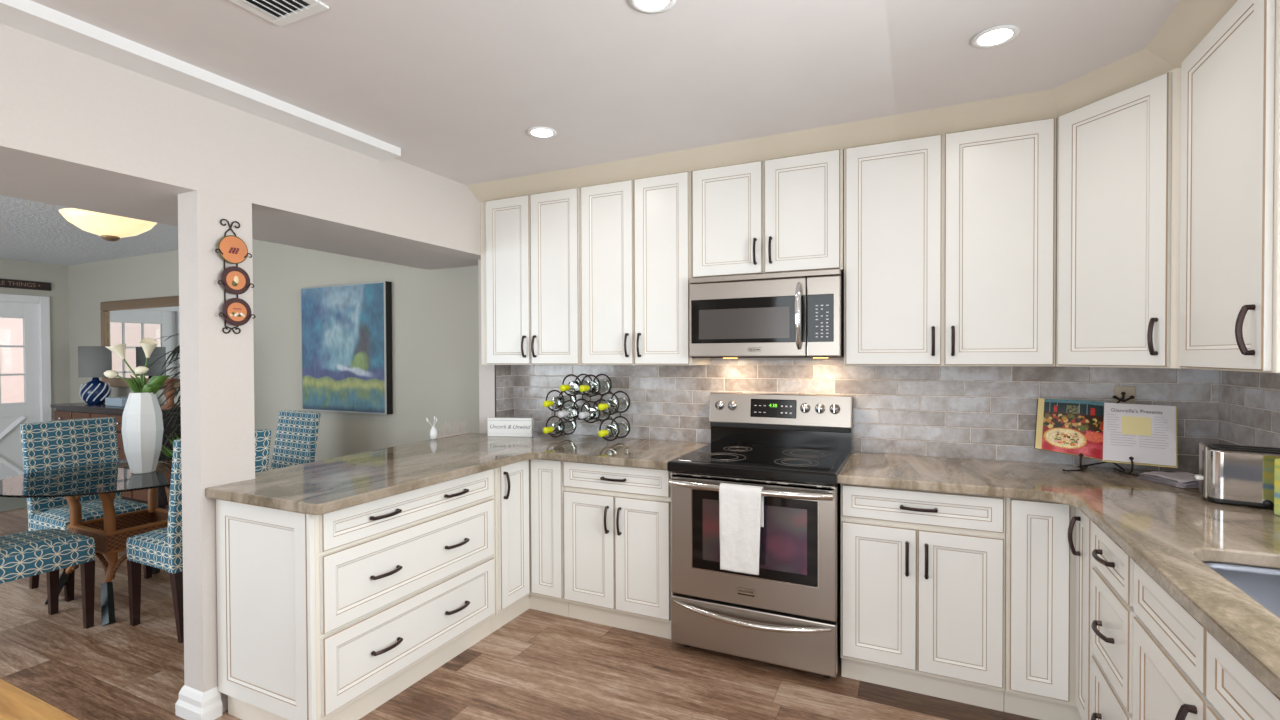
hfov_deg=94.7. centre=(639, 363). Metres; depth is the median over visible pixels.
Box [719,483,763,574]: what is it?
dish towel
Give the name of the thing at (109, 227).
bowl light
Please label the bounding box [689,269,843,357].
microwave
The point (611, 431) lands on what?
wine bottle
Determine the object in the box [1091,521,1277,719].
base cabinet
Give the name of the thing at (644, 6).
recessed light
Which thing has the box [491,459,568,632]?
base cabinet
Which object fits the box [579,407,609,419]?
wine bottle
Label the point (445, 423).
dried grass
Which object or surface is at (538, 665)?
floor
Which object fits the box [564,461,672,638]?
base cabinet
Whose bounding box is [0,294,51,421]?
door frame
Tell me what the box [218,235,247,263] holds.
decorative plate
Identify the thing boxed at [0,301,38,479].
door
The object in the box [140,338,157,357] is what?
flower
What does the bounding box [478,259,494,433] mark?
wall
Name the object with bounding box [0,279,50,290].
door sign
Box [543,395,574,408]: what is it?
wine bottle
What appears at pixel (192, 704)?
baseboard
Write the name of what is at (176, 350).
potted plant
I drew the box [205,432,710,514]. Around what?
countertop
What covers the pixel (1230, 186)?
upper cabinet
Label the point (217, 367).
wall column
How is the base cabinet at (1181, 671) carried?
on the floor
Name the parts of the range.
knob, knob, handle, handle, storage drawer, oven door, control panel, knob, knob, knob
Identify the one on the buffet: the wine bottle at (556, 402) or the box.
the box
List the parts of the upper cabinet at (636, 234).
door, handle, handle, door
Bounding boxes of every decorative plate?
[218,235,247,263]
[221,266,249,294]
[222,298,250,325]
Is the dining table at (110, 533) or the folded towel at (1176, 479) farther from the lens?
the dining table at (110, 533)
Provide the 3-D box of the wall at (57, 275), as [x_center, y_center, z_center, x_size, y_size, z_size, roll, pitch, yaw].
[-7.643,0.156,4.452,0.120,2.480,5.320,0,1,25]
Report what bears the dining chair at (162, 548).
on the floor
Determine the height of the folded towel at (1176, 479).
0.035 m
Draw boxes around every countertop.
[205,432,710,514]
[838,452,1279,698]
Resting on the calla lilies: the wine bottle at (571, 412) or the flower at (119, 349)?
the flower at (119, 349)
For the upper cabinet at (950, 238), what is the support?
attached to the wall at (435, 313)
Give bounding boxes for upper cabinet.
[480,188,581,364]
[581,171,710,364]
[692,149,843,277]
[844,118,1056,365]
[1055,68,1180,367]
[1179,0,1279,372]
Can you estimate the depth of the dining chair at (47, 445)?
3.72 m
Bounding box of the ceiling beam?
[0,23,480,269]
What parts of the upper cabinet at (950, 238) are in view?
door, handle, handle, door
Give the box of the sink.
[1203,562,1279,617]
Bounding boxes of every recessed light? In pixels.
[527,127,556,138]
[628,0,675,13]
[971,25,1019,48]
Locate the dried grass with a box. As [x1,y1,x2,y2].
[436,419,468,437]
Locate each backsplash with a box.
[494,365,513,417]
[514,360,1218,472]
[1218,370,1279,447]
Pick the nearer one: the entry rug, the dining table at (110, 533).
the dining table at (110, 533)
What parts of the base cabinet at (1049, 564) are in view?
door, handle, door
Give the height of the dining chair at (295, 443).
1.027 m
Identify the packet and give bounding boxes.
[1274,458,1279,515]
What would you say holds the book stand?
on the countertop at (1168, 531)
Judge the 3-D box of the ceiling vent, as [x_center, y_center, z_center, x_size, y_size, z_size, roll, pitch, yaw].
[-1.117,-1.068,1.661,0.230,0.014,0.365,0,1,25]
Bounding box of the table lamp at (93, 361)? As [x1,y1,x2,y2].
[78,346,111,403]
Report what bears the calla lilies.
in the vase at (142, 420)
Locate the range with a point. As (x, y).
(795, 447)
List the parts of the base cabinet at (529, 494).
handle, door, door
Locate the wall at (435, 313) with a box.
[68,239,843,469]
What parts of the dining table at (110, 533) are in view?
post, leg, post, leg, post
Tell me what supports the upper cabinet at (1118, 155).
attached to the wall at (435, 313)
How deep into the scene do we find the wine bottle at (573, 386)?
3.51 m
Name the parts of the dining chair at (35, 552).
seat, leg, leg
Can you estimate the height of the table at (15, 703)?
0.755 m
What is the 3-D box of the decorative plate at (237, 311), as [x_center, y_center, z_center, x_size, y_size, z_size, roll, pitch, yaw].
[-1.636,-0.210,2.390,0.016,0.114,0.114,0,1,25]
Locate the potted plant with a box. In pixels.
[135,334,180,503]
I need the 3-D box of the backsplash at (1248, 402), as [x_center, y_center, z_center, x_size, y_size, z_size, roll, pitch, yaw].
[1.934,0.245,1.407,0.008,0.500,2.400,0,1,25]
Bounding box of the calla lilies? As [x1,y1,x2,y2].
[104,338,168,393]
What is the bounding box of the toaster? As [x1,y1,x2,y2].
[1195,442,1279,507]
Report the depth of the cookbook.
2.52 m
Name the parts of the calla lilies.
stem, stem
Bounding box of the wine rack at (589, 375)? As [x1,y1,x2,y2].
[546,373,629,440]
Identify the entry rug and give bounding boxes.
[0,497,26,511]
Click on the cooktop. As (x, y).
(787, 464)
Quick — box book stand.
[1062,392,1139,476]
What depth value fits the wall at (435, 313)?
4.80 m
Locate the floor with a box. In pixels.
[0,505,1038,719]
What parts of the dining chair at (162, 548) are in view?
leg, seat, leg, backrest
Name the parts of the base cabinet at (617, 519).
door, handle, handle, drawer, handle, door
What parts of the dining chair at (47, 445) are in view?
leg, leg, backrest, seat, leg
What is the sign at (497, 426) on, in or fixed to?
on the countertop at (325, 486)
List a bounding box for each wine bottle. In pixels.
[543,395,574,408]
[543,420,574,433]
[558,405,588,418]
[560,380,590,392]
[579,380,609,393]
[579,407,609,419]
[598,397,628,411]
[598,422,628,437]
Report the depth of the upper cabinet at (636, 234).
3.26 m
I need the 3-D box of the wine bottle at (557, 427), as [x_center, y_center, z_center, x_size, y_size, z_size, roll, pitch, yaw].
[-0.498,0.393,3.620,0.076,0.076,0.298,0,1,25]
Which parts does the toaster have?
lever, panel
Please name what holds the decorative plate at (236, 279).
hanging from the plate rack at (221, 220)
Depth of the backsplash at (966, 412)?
2.98 m
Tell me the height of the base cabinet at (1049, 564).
0.875 m
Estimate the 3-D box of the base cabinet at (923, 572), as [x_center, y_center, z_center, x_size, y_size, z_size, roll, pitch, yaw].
[1.268,0.945,2.684,0.615,0.875,0.655,0,1,25]
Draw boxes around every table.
[0,456,172,625]
[0,679,78,719]
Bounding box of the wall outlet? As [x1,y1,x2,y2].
[1115,386,1134,403]
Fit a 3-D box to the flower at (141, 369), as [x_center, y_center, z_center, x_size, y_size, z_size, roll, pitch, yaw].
[-2.954,0.039,3.492,0.075,0.049,0.056,0,1,25]
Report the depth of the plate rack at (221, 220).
2.37 m
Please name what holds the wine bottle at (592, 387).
in the wine rack at (589, 375)
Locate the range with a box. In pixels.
[667,392,852,677]
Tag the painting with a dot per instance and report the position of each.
(346, 329)
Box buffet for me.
[50,402,180,508]
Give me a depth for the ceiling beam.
2.35 m
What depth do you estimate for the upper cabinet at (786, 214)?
2.94 m
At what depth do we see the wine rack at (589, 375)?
3.53 m
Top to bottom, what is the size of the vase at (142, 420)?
0.475 m
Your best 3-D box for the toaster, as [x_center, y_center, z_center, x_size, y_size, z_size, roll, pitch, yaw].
[2.051,0.377,2.003,0.248,0.192,0.176,0,1,37]
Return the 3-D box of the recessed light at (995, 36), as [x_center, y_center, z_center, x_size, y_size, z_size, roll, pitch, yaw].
[1.178,-1.084,1.957,0.142,0.007,0.142,0,1,25]
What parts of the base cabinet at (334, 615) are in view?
panel, corner post, handle, handle, handle, drawer, drawer, drawer, handle, handle, handle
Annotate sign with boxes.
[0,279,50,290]
[487,417,532,436]
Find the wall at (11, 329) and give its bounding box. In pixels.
[0,301,23,402]
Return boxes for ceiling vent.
[229,0,328,26]
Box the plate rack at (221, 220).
[215,219,255,333]
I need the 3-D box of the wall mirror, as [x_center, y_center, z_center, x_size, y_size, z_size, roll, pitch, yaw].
[-4.950,-0.208,5.958,1.860,0.910,0.043,0,1,25]
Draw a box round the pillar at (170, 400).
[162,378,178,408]
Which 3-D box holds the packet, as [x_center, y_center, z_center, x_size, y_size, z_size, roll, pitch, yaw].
[2.042,0.385,1.823,0.110,0.177,0.040,0,1,13]
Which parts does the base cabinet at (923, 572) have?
door, handle, handle, drawer, handle, door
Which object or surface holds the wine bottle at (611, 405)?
in the wine rack at (589, 375)
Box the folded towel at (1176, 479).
[1138,471,1198,487]
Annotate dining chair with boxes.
[0,528,94,628]
[20,417,151,601]
[126,429,270,642]
[270,410,320,469]
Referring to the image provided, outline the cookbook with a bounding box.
[1034,398,1176,467]
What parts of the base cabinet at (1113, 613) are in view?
handle, handle, handle, drawer, drawer, drawer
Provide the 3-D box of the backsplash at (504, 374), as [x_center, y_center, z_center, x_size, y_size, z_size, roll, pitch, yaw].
[-0.909,0.239,3.969,0.010,0.472,0.200,0,1,25]
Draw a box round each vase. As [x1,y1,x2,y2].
[121,392,162,473]
[426,416,436,438]
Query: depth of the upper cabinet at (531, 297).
3.56 m
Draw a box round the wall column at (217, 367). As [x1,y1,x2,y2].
[178,191,254,711]
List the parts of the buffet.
drawer, drawer, drawer, drawer, drawer, drawer, drawer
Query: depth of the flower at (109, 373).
3.48 m
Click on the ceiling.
(458, 86)
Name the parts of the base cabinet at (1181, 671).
door, handle, door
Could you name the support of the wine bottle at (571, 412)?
in the wine rack at (589, 375)
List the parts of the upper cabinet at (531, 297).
door, handle, handle, door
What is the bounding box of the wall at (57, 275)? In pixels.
[0,259,69,420]
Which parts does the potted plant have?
pot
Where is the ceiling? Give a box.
[0,0,1180,265]
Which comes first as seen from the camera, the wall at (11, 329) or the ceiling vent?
the ceiling vent
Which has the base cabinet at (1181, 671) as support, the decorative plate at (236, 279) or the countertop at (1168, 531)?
the countertop at (1168, 531)
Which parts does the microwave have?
door, handle, control panel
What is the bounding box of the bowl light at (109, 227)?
[59,208,156,240]
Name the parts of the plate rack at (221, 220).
frame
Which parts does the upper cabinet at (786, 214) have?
door, handle, handle, door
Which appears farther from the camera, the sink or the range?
the range
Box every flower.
[104,370,117,377]
[105,344,125,359]
[134,366,148,373]
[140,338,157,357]
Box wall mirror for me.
[100,296,179,388]
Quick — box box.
[105,397,127,406]
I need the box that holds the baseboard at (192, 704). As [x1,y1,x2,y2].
[175,685,221,719]
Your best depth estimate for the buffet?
5.38 m
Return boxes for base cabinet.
[216,469,494,719]
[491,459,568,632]
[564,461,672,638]
[840,484,1005,711]
[1004,497,1096,719]
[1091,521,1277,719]
[1133,561,1279,719]
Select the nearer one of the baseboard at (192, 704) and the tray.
the baseboard at (192, 704)
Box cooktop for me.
[667,443,852,485]
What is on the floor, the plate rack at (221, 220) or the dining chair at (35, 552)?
the dining chair at (35, 552)
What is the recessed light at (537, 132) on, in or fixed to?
in the ceiling
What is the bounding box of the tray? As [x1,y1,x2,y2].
[437,432,468,437]
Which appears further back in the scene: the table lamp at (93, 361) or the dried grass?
the table lamp at (93, 361)
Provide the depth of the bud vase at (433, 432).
3.62 m
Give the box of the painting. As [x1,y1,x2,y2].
[300,281,392,414]

